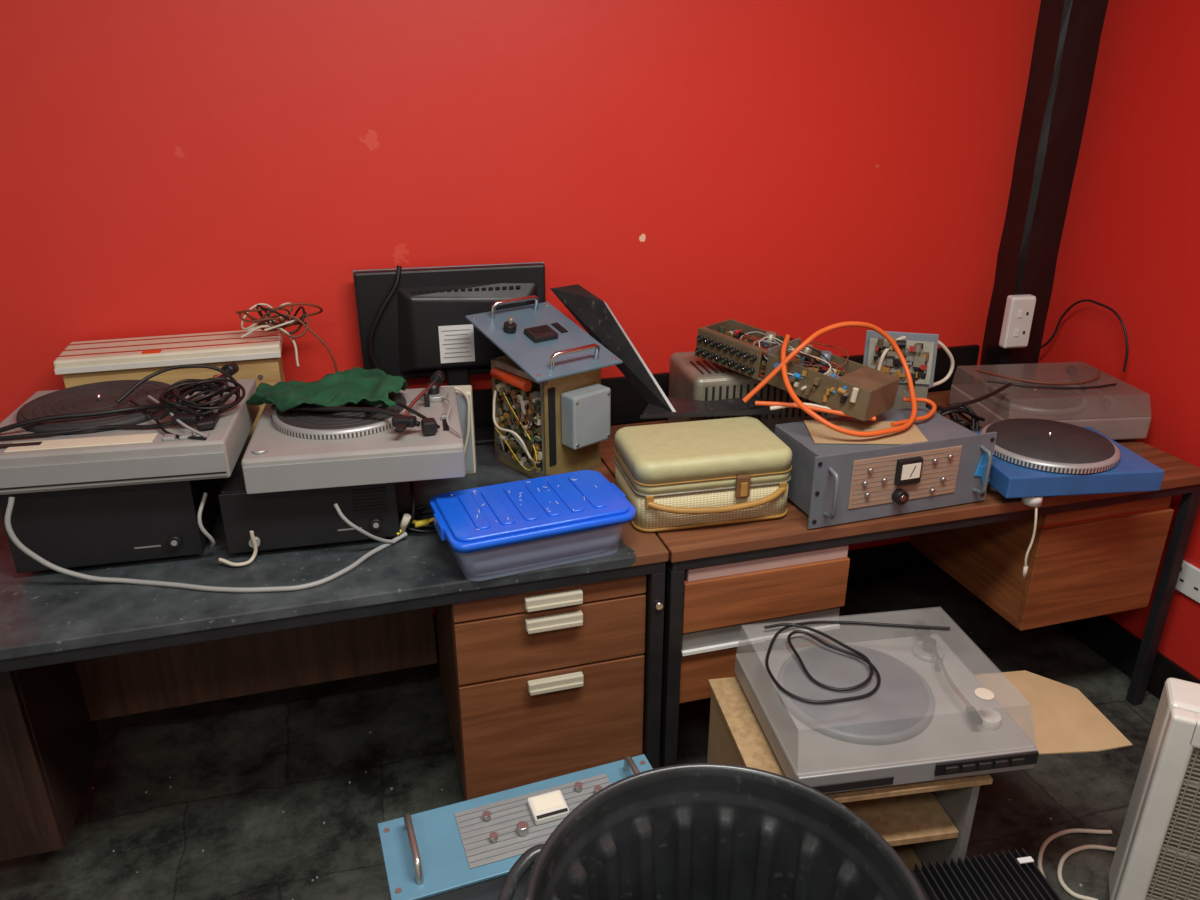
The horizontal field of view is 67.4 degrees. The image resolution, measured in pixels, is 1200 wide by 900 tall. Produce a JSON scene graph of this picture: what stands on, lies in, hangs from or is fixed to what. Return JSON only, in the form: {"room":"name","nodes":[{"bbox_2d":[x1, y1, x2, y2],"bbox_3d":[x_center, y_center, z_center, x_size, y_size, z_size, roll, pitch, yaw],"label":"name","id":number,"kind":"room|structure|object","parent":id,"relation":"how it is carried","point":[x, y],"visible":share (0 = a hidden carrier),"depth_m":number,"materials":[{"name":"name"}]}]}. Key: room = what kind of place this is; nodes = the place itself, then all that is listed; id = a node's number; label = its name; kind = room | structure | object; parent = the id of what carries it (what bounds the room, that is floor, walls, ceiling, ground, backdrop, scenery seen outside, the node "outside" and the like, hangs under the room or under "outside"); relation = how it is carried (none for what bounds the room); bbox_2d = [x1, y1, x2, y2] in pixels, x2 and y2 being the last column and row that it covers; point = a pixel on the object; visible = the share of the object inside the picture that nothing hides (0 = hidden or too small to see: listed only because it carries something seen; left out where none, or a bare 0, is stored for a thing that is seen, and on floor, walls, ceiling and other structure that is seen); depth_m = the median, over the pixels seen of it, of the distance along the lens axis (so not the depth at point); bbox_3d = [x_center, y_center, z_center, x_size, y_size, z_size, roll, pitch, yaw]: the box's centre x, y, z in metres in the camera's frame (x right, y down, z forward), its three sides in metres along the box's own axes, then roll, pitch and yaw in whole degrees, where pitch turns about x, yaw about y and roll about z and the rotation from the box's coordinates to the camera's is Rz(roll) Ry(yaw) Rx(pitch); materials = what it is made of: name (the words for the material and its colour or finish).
{"room":"electronics workshop","nodes":[
{"label":"electronics workshop","id":0,"kind":"room"},
{"bbox_2d":[0,0,1040,613],"bbox_3d":[-0.708,-0.618,2.307,4.560,2.700,0.100,-6,24,-15],"label":"wall","id":1,"kind":"structure","parent":0,"point":[794,168],"depth_m":2.33,"materials":[{"name":"red paint"}]},
{"bbox_2d":[433,541,940,651],"bbox_3d":[-0.768,0.598,2.729,4.200,0.130,0.020,-6,24,-15],"label":"baseboard","id":2,"kind":"structure","parent":1,"relation":"attached to","point":[898,559],"depth_m":3.19,"materials":[{"name":"black paint"}]},
{"bbox_2d":[472,344,979,427],"bbox_3d":[-0.768,-0.054,2.455,4.200,0.145,0.022,-6,24,-15],"label":"trim","id":3,"kind":"structure","parent":1,"relation":"attached to","point":[627,404],"depth_m":2.69,"materials":[{"name":"black paint"}]},
{"bbox_2d":[977,0,1108,382],"bbox_3d":[1.349,-0.805,2.754,0.138,2.700,0.116,-6,24,-15],"label":"pillar","id":4,"kind":"structure","parent":1,"relation":"attached to","point":[1068,32],"depth_m":2.70,"materials":[{"name":"black paint"}]},
{"bbox_2d":[999,294,1035,348],"bbox_3d":[1.305,-0.402,2.813,0.086,0.165,0.056,-4,23,-9],"label":"wall socket","id":5,"kind":"object","parent":4,"relation":"attached to","point":[1019,309],"visible":1,"depth_m":2.79,"materials":[{"name":"white plastic"}]},
{"bbox_2d":[1014,330,1018,336],"bbox_3d":[1.296,-0.364,2.800,0.014,0.022,0.005,-4,23,-9],"label":"rocker switch","id":6,"kind":"object","parent":5,"relation":"attached to","point":[1016,332],"depth_m":2.80,"materials":[{"name":"white plastic"}]},
{"bbox_2d":[1017,311,1022,317],"bbox_3d":[1.296,-0.419,2.777,0.014,0.022,0.005,-4,23,-9],"label":"rocker switch","id":7,"kind":"object","parent":5,"relation":"attached to","point":[1019,313],"depth_m":2.78,"materials":[{"name":"white plastic"}]},
{"bbox_2d":[1036,299,1128,371],"bbox_3d":[1.448,-0.348,2.681,0.023,0.197,0.327,-8,24,-18],"label":"cable","id":8,"kind":"object","parent":5,"relation":"attached to","point":[1084,300],"visible":1,"depth_m":2.62,"materials":[{"name":"rubber"}]},
{"bbox_2d":[0,569,1159,899],"bbox_3d":[-0.120,1.456,0.978,4.560,0.100,4.320,-6,24,-15],"label":"floor","id":9,"kind":"structure","parent":0,"point":[233,765],"depth_m":2.31,"materials":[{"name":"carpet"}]},
{"bbox_2d":[0,444,668,860],"bbox_3d":[-0.697,0.498,2.191,1.542,0.730,0.758,-6,24,-15],"label":"office desk","id":10,"kind":"object","parent":9,"relation":"on","point":[541,643],"visible":0.8,"depth_m":1.94,"materials":[{"name":"black paint"}]},
{"bbox_2d":[0,478,224,572],"bbox_3d":[-1.020,0.098,1.956,0.379,0.190,0.375,-5,23,-12],"label":"speaker","id":11,"kind":"object","parent":10,"relation":"on","point":[71,528],"visible":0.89,"depth_m":1.81,"materials":[{"name":"black metal"}]},
{"bbox_2d":[0,362,259,494],"bbox_3d":[-0.991,-0.073,1.890,0.485,0.174,0.418,-4,23,-10],"label":"turntable","id":12,"kind":"object","parent":11,"relation":"on","point":[143,431],"visible":1,"depth_m":1.78,"materials":[{"name":"grey plastic"}]},
{"bbox_2d":[53,302,337,478],"bbox_3d":[-0.967,-0.151,2.237,0.618,0.432,0.174,-6,24,-15],"label":"box","id":13,"kind":"object","parent":10,"relation":"on","point":[256,350],"visible":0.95,"depth_m":2.15,"materials":[{"name":"beige metal"}]},
{"bbox_2d":[4,497,407,592],"bbox_3d":[-0.755,0.171,1.765,0.743,0.202,0.161,-6,24,-15],"label":"cable","id":14,"kind":"object","parent":10,"relation":"on","point":[13,537],"visible":1,"depth_m":1.78,"materials":[{"name":"white plastic"}]},
{"bbox_2d":[218,436,415,553],"bbox_3d":[-0.620,0.086,2.033,0.391,0.153,0.344,-5,23,-12],"label":"amplifier","id":15,"kind":"object","parent":10,"relation":"on","point":[297,518],"visible":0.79,"depth_m":1.89,"materials":[{"name":"black metal"}]},
{"bbox_2d":[241,370,465,493],"bbox_3d":[-0.528,-0.051,1.980,0.435,0.138,0.390,-4,23,-10],"label":"turntable","id":16,"kind":"object","parent":15,"relation":"on","point":[301,447],"visible":0.78,"depth_m":1.85,"materials":[{"name":"grey plastic"}]},
{"bbox_2d":[246,367,406,412],"bbox_3d":[-0.609,-0.135,2.006,0.352,0.044,0.242,-5,23,-11],"label":"cloth","id":17,"kind":"object","parent":16,"relation":"on","point":[372,387],"visible":0.98,"depth_m":1.99,"materials":[{"name":"green fabric"}]},
{"bbox_2d":[351,487,385,490],"bbox_3d":[-0.486,0.082,1.892,0.070,0.003,0.002,-5,23,-12],"label":"vent","id":18,"kind":"object","parent":15,"relation":"attached to","point":[378,487],"depth_m":1.89,"materials":[{"name":"black plastic"}]},
{"bbox_2d":[352,490,385,494],"bbox_3d":[-0.486,0.090,1.895,0.070,0.003,0.002,-5,23,-12],"label":"vent","id":19,"kind":"object","parent":15,"relation":"attached to","point":[383,490],"depth_m":1.89,"materials":[{"name":"black plastic"}]},
{"bbox_2d":[352,494,385,497],"bbox_3d":[-0.486,0.097,1.898,0.070,0.003,0.002,-5,23,-12],"label":"vent","id":20,"kind":"object","parent":15,"relation":"attached to","point":[377,494],"depth_m":1.90,"materials":[{"name":"black plastic"}]},
{"bbox_2d":[353,497,386,501],"bbox_3d":[-0.486,0.104,1.901,0.070,0.003,0.002,-5,23,-12],"label":"vent","id":21,"kind":"object","parent":15,"relation":"attached to","point":[382,497],"depth_m":1.90,"materials":[{"name":"black plastic"}]},
{"bbox_2d":[353,500,386,504],"bbox_3d":[-0.486,0.112,1.904,0.070,0.003,0.002,-5,23,-12],"label":"vent","id":22,"kind":"object","parent":15,"relation":"attached to","point":[386,500],"depth_m":1.90,"materials":[{"name":"black plastic"}]},
{"bbox_2d":[353,504,386,508],"bbox_3d":[-0.486,0.119,1.907,0.070,0.003,0.002,-5,23,-12],"label":"vent","id":23,"kind":"object","parent":15,"relation":"attached to","point":[380,504],"depth_m":1.91,"materials":[{"name":"black plastic"}]},
{"bbox_2d":[354,507,387,511],"bbox_3d":[-0.486,0.127,1.911,0.070,0.003,0.002,-5,23,-12],"label":"vent","id":24,"kind":"object","parent":15,"relation":"attached to","point":[384,507],"depth_m":1.91,"materials":[{"name":"black plastic"}]},
{"bbox_2d":[354,511,387,514],"bbox_3d":[-0.486,0.134,1.914,0.070,0.003,0.002,-5,23,-12],"label":"vent","id":25,"kind":"object","parent":15,"relation":"attached to","point":[378,511],"depth_m":1.91,"materials":[{"name":"black plastic"}]},
{"bbox_2d":[355,514,387,518],"bbox_3d":[-0.486,0.141,1.917,0.070,0.003,0.002,-5,23,-12],"label":"vent","id":26,"kind":"object","parent":15,"relation":"attached to","point":[382,514],"depth_m":1.92,"materials":[{"name":"black plastic"}]},
{"bbox_2d":[397,504,436,535],"bbox_3d":[-0.388,0.142,2.004,0.140,0.060,0.123,-6,24,-15],"label":"lead","id":27,"kind":"object","parent":10,"relation":"on","point":[405,514],"visible":0.55,"depth_m":1.97,"materials":[{"name":"plastic"}]},
{"bbox_2d":[353,262,545,445],"bbox_3d":[-0.382,-0.253,2.404,0.494,0.492,0.100,-5,23,-12],"label":"computer monitor","id":28,"kind":"object","parent":10,"relation":"on","point":[413,324],"visible":0.72,"depth_m":2.34,"materials":[{"name":"black plastic"}]},
{"bbox_2d":[441,385,475,473],"bbox_3d":[-0.363,-0.054,2.255,0.092,0.240,0.084,-2,23,-6],"label":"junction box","id":29,"kind":"object","parent":10,"relation":"on","point":[464,395],"visible":0.52,"depth_m":2.23,"materials":[{"name":"beige paint"}]},
{"bbox_2d":[430,470,635,552],"bbox_3d":[-0.144,0.155,1.916,0.404,0.113,0.243,-9,24,-20],"label":"lid","id":30,"kind":"object","parent":10,"relation":"on","point":[516,512],"visible":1,"depth_m":1.85,"materials":[{"name":"blue plastic"}]},
{"bbox_2d":[465,295,622,477],"bbox_3d":[-0.142,-0.158,2.277,0.272,0.414,0.341,-19,29,-37],"label":"electronic equipment","id":31,"kind":"object","parent":10,"relation":"on","point":[551,405],"visible":1,"depth_m":2.21,"materials":[{"name":"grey metal"}]},
{"bbox_2d":[378,754,652,899],"bbox_3d":[-0.119,0.842,1.630,0.495,0.524,0.175,-8,24,-19],"label":"panel","id":32,"kind":"object","parent":9,"relation":"on","point":[464,850],"visible":0.7,"depth_m":1.51,"materials":[{"name":"blue paint"}]},
{"bbox_2d":[482,810,490,821],"bbox_3d":[-0.195,0.628,1.545,0.014,0.012,0.014,-8,24,-19],"label":"switch","id":33,"kind":"object","parent":32,"relation":"attached to","point":[486,814],"depth_m":1.54,"materials":[{"name":"metal"}]},
{"bbox_2d":[489,832,497,842],"bbox_3d":[-0.177,0.647,1.502,0.014,0.012,0.014,-8,24,-19],"label":"switch","id":34,"kind":"object","parent":32,"relation":"attached to","point":[493,836],"depth_m":1.50,"materials":[{"name":"metal"}]},
{"bbox_2d":[575,782,581,792],"bbox_3d":[-0.038,0.602,1.608,0.014,0.012,0.014,-8,24,-19],"label":"switch","id":35,"kind":"object","parent":32,"relation":"attached to","point":[578,785],"depth_m":1.60,"materials":[{"name":"metal"}]},
{"bbox_2d":[594,785,601,793],"bbox_3d":[-0.004,0.606,1.600,0.014,0.012,0.014,-8,24,-19],"label":"switch","id":36,"kind":"object","parent":32,"relation":"attached to","point":[596,787],"depth_m":1.60,"materials":[{"name":"metal"}]},
{"bbox_2d":[92,632,1081,899],"bbox_3d":[0.123,0.905,2.160,2.643,0.005,1.072,-6,24,-15],"label":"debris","id":37,"kind":"object","parent":9,"relation":"on","point":[370,732],"visible":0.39,"depth_m":2.24,"materials":[{"name":"grey"}]},
{"bbox_2d":[497,763,925,899],"bbox_3d":[0.171,0.907,1.336,0.552,0.636,0.552,-14,27,-30],"label":"trash bin","id":38,"kind":"object","parent":9,"relation":"on","point":[691,831],"visible":1,"depth_m":1.44,"materials":[{"name":"black plastic"}]},
{"bbox_2d":[707,677,992,869],"bbox_3d":[0.502,0.762,1.961,0.460,0.401,0.390,-4,23,-8],"label":"base cabinet","id":39,"kind":"object","parent":9,"relation":"on","point":[927,821],"visible":0.38,"depth_m":1.85,"materials":[{"name":"wood"}]},
{"bbox_2d":[735,620,1038,793],"bbox_3d":[0.572,0.504,1.865,0.485,0.140,0.413,-4,23,-8],"label":"deck","id":40,"kind":"object","parent":39,"relation":"on","point":[928,718],"visible":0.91,"depth_m":1.79,"materials":[{"name":"grey plastic"}]},
{"bbox_2d":[764,621,949,703],"bbox_3d":[0.550,0.415,1.872,0.452,0.020,0.264,-6,24,-15],"label":"lead","id":41,"kind":"object","parent":40,"relation":"on","point":[856,653],"visible":1,"depth_m":1.86,"materials":[{"name":"black rubber"}]},
{"bbox_2d":[841,792,958,845],"bbox_3d":[0.497,0.721,1.943,0.400,0.016,0.350,-4,23,-8],"label":"shelf","id":42,"kind":"object","parent":39,"relation":"attached to","point":[919,817],"depth_m":1.85,"materials":[{"name":"beige wood"}]},
{"bbox_2d":[974,670,1132,754],"bbox_3d":[0.829,0.562,1.912,0.475,0.003,0.275,-4,23,-8],"label":"cardboard sheet","id":43,"kind":"object","parent":39,"relation":"on","point":[1056,716],"visible":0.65,"depth_m":1.91,"materials":[{"name":"beige cardboard"}]},
{"bbox_2d":[601,390,1199,766],"bbox_3d":[0.755,0.335,2.583,1.472,0.728,0.752,-6,24,-15],"label":"office desk","id":44,"kind":"object","parent":9,"relation":"on","point":[1090,555],"visible":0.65,"depth_m":2.18,"materials":[{"name":"brown wood"}]},
{"bbox_2d":[550,284,780,418],"bbox_3d":[0.127,-0.241,2.239,0.655,0.255,0.259,9,24,20],"label":"laptop","id":45,"kind":"object","parent":44,"relation":"on","point":[595,316],"visible":0.94,"depth_m":2.28,"materials":[{"name":"black metal"}]},
{"bbox_2d":[614,417,791,531],"bbox_3d":[0.238,0.053,2.085,0.370,0.164,0.281,-5,23,-12],"label":"case","id":46,"kind":"object","parent":44,"relation":"on","point":[701,473],"visible":1,"depth_m":2.00,"materials":[{"name":"beige leather"}]},
{"bbox_2d":[668,351,839,433],"bbox_3d":[0.422,-0.142,2.482,0.420,0.227,0.252,-5,23,-11],"label":"electronic device","id":47,"kind":"object","parent":44,"relation":"on","point":[691,377],"visible":0.4,"depth_m":2.36,"materials":[{"name":"metal"}]},
{"bbox_2d":[695,319,899,420],"bbox_3d":[0.473,-0.207,2.236,0.509,0.129,0.160,21,30,40],"label":"chassis","id":48,"kind":"object","parent":47,"relation":"on","point":[854,389],"visible":0.9,"depth_m":2.19,"materials":[{"name":"brown metal"}]},
{"bbox_2d":[695,347,701,353],"bbox_3d":[0.258,-0.259,2.342,0.016,0.016,0.014,27,34,37],"label":"socket","id":49,"kind":"object","parent":48,"relation":"attached to","point":[698,350],"depth_m":2.34,"materials":[{"name":"black plastic"}]},
{"bbox_2d":[697,335,703,341],"bbox_3d":[0.261,-0.289,2.327,0.016,0.016,0.014,27,34,37],"label":"socket","id":50,"kind":"object","parent":48,"relation":"attached to","point":[700,338],"depth_m":2.32,"materials":[{"name":"black plastic"}]},
{"bbox_2d":[702,350,708,356],"bbox_3d":[0.273,-0.251,2.330,0.016,0.016,0.014,27,34,37],"label":"socket","id":51,"kind":"object","parent":48,"relation":"attached to","point":[705,353],"depth_m":2.32,"materials":[{"name":"black plastic"}]},
{"bbox_2d":[703,337,709,343],"bbox_3d":[0.276,-0.281,2.314,0.016,0.016,0.014,27,34,37],"label":"socket","id":52,"kind":"object","parent":48,"relation":"attached to","point":[706,340],"depth_m":2.31,"materials":[{"name":"black plastic"}]},
{"bbox_2d":[708,352,714,358],"bbox_3d":[0.288,-0.243,2.317,0.016,0.016,0.014,27,34,37],"label":"socket","id":53,"kind":"object","parent":48,"relation":"attached to","point":[711,355],"depth_m":2.31,"materials":[{"name":"black plastic"}]},
{"bbox_2d":[710,340,716,346],"bbox_3d":[0.291,-0.274,2.302,0.016,0.016,0.014,27,34,37],"label":"socket","id":54,"kind":"object","parent":48,"relation":"attached to","point":[713,343],"depth_m":2.30,"materials":[{"name":"black plastic"}]},
{"bbox_2d":[714,355,721,361],"bbox_3d":[0.303,-0.236,2.304,0.016,0.016,0.014,27,34,37],"label":"socket","id":55,"kind":"object","parent":48,"relation":"attached to","point":[717,358],"depth_m":2.30,"materials":[{"name":"black plastic"}]},
{"bbox_2d":[716,342,722,348],"bbox_3d":[0.306,-0.266,2.289,0.016,0.016,0.014,27,34,37],"label":"socket","id":56,"kind":"object","parent":48,"relation":"attached to","point":[719,345],"depth_m":2.28,"materials":[{"name":"black plastic"}]},
{"bbox_2d":[721,357,727,363],"bbox_3d":[0.318,-0.228,2.292,0.016,0.016,0.014,27,34,37],"label":"socket","id":57,"kind":"object","parent":48,"relation":"attached to","point":[724,360],"depth_m":2.29,"materials":[{"name":"black plastic"}]},
{"bbox_2d":[723,345,729,351],"bbox_3d":[0.321,-0.258,2.276,0.016,0.016,0.014,27,34,37],"label":"socket","id":58,"kind":"object","parent":48,"relation":"attached to","point":[726,348],"depth_m":2.27,"materials":[{"name":"black plastic"}]},
{"bbox_2d":[727,360,734,366],"bbox_3d":[0.333,-0.220,2.279,0.016,0.016,0.014,27,34,37],"label":"socket","id":59,"kind":"object","parent":48,"relation":"attached to","point":[730,363],"depth_m":2.27,"materials":[{"name":"black plastic"}]},
{"bbox_2d":[729,347,736,353],"bbox_3d":[0.336,-0.251,2.264,0.016,0.016,0.014,27,34,37],"label":"socket","id":60,"kind":"object","parent":48,"relation":"attached to","point":[732,350],"depth_m":2.26,"materials":[{"name":"black plastic"}]},
{"bbox_2d":[734,362,740,368],"bbox_3d":[0.348,-0.213,2.267,0.016,0.016,0.014,27,34,37],"label":"socket","id":61,"kind":"object","parent":48,"relation":"attached to","point":[737,365],"depth_m":2.26,"materials":[{"name":"black plastic"}]},
{"bbox_2d":[736,350,742,356],"bbox_3d":[0.350,-0.243,2.251,0.016,0.016,0.014,27,34,37],"label":"socket","id":62,"kind":"object","parent":48,"relation":"attached to","point":[739,353],"depth_m":2.25,"materials":[{"name":"black plastic"}]},
{"bbox_2d":[741,365,747,371],"bbox_3d":[0.363,-0.205,2.254,0.016,0.016,0.014,27,34,37],"label":"socket","id":63,"kind":"object","parent":48,"relation":"attached to","point":[744,368],"depth_m":2.25,"materials":[{"name":"black plastic"}]},
{"bbox_2d":[743,352,749,358],"bbox_3d":[0.365,-0.235,2.239,0.016,0.016,0.014,27,34,37],"label":"socket","id":64,"kind":"object","parent":48,"relation":"attached to","point":[746,355],"depth_m":2.23,"materials":[{"name":"black plastic"}]},
{"bbox_2d":[747,367,754,374],"bbox_3d":[0.378,-0.197,2.241,0.016,0.016,0.014,27,34,37],"label":"socket","id":65,"kind":"object","parent":48,"relation":"attached to","point":[750,370],"depth_m":2.24,"materials":[{"name":"black plastic"}]},
{"bbox_2d":[749,355,756,361],"bbox_3d":[0.380,-0.228,2.226,0.016,0.016,0.014,27,34,37],"label":"socket","id":66,"kind":"object","parent":48,"relation":"attached to","point":[752,358],"depth_m":2.22,"materials":[{"name":"black plastic"}]},
{"bbox_2d":[757,373,846,414],"bbox_3d":[0.475,-0.177,2.257,0.500,0.004,0.135,27,34,37],"label":"circuit board","id":67,"kind":"object","parent":48,"relation":"on","point":[760,378],"depth_m":2.24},
{"bbox_2d":[775,406,996,528],"bbox_3d":[0.661,0.032,2.128,0.476,0.174,0.270,-7,24,-17],"label":"control unit","id":68,"kind":"object","parent":44,"relation":"on","point":[937,461],"visible":0.98,"depth_m":2.05,"materials":[{"name":"grey paint"}]},
{"bbox_2d":[742,321,936,436],"bbox_3d":[0.587,-0.185,2.145,0.372,0.216,0.332,-21,31,-41],"label":"cable","id":69,"kind":"object","parent":68,"relation":"on","point":[904,424],"visible":0.98,"depth_m":2.13,"materials":[{"name":"orange rubber"}]},
{"bbox_2d":[867,467,873,472],"bbox_3d":[0.599,0.045,1.991,0.011,0.011,0.010,-7,24,-17],"label":"switch","id":70,"kind":"object","parent":68,"relation":"attached to","point":[869,469],"depth_m":1.99,"materials":[{"name":"metal"}]},
{"bbox_2d":[932,458,938,463],"bbox_3d":[0.760,0.025,2.040,0.011,0.011,0.010,-7,24,-17],"label":"switch","id":71,"kind":"object","parent":68,"relation":"attached to","point":[934,460],"depth_m":2.04,"materials":[{"name":"metal"}]},
{"bbox_2d":[947,454,953,459],"bbox_3d":[0.798,0.015,2.050,0.011,0.011,0.010,-7,24,-17],"label":"switch","id":72,"kind":"object","parent":68,"relation":"attached to","point":[949,456],"depth_m":2.05,"materials":[{"name":"metal"}]},
{"bbox_2d":[863,330,938,410],"bbox_3d":[0.786,-0.161,2.403,0.180,0.320,0.125,5,23,13],"label":"module","id":73,"kind":"object","parent":44,"relation":"on","point":[919,350],"visible":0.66,"depth_m":2.33,"materials":[{"name":"grey paint"}]},
{"bbox_2d":[770,336,954,409],"bbox_3d":[0.683,-0.180,2.251,0.616,0.151,0.106,-15,27,-31],"label":"cable","id":74,"kind":"object","parent":73,"relation":"on","point":[940,343],"visible":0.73,"depth_m":2.33,"materials":[{"name":"white plastic"}]},
{"bbox_2d":[926,382,1011,431],"bbox_3d":[0.965,-0.077,2.393,0.303,0.176,0.208,-6,24,-15],"label":"cable bundle","id":75,"kind":"object","parent":44,"relation":"on","point":[963,407],"visible":0.23,"depth_m":2.39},
{"bbox_2d":[949,365,1150,439],"bbox_3d":[1.282,-0.140,2.586,0.415,0.145,0.330,-2,23,-6],"label":"turntable","id":76,"kind":"object","parent":44,"relation":"on","point":[1073,401],"visible":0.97,"depth_m":2.51,"materials":[{"name":"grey plastic"}]},
{"bbox_2d":[975,418,1164,506],"bbox_3d":[1.117,0.014,2.237,0.385,0.128,0.317,-2,23,-6],"label":"deck","id":77,"kind":"object","parent":44,"relation":"on","point":[1033,460],"visible":0.93,"depth_m":2.12,"materials":[{"name":"blue paint"}]},
{"bbox_2d":[1022,507,1037,577],"bbox_3d":[1.027,0.214,2.146,0.013,0.198,0.024,7,24,16],"label":"hanging cord","id":78,"kind":"object","parent":77,"relation":"hanging from","point":[1025,569],"visible":1,"depth_m":2.14,"materials":[{"name":"white plastic"}]},
{"bbox_2d":[910,848,1060,899],"bbox_3d":[0.737,0.936,1.759,0.250,0.256,0.138,-4,23,-8],"label":"amplifier","id":79,"kind":"object","parent":9,"relation":"on","point":[1016,876],"visible":0.99,"depth_m":1.73,"materials":[{"name":"metal"}]},
{"bbox_2d":[1037,828,1115,899],"bbox_3d":[1.056,0.961,2.014,0.155,0.010,0.416,16,27,33],"label":"cable","id":80,"kind":"object","parent":9,"relation":"on","point":[1048,840],"visible":0.84,"depth_m":2.09,"materials":[{"name":"white plastic"}]},
{"bbox_2d":[1109,678,1199,899],"bbox_3d":[1.294,0.772,1.736,0.460,0.575,0.200,11,25,24],"label":"heater","id":81,"kind":"object","parent":9,"relation":"on","point":[1157,854],"visible":1,"depth_m":1.76,"materials":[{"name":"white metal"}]},
{"bbox_2d":[1034,0,1199,678],"bbox_3d":[2.036,-0.058,0.967,0.100,2.700,4.220,-6,24,-15],"label":"wall","id":82,"kind":"structure","parent":0,"point":[1130,242],"depth_m":2.51,"materials":[{"name":"red paint"}]},
{"bbox_2d":[1059,615,1199,698],"bbox_3d":[1.980,1.136,1.443,0.018,0.130,4.010,-6,24,-15],"label":"baseboard","id":83,"kind":"structure","parent":82,"relation":"attached to","point":[1102,634],"depth_m":2.71,"materials":[{"name":"black paint"}]},
{"bbox_2d":[1175,560,1199,602],"bbox_3d":[1.621,0.361,2.467,0.015,0.088,0.150,-6,24,-15],"label":"wall socket","id":84,"kind":"object","parent":82,"relation":"attached to","point":[1188,582],"visible":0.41,"depth_m":2.47,"materials":[{"name":"white plastic"}]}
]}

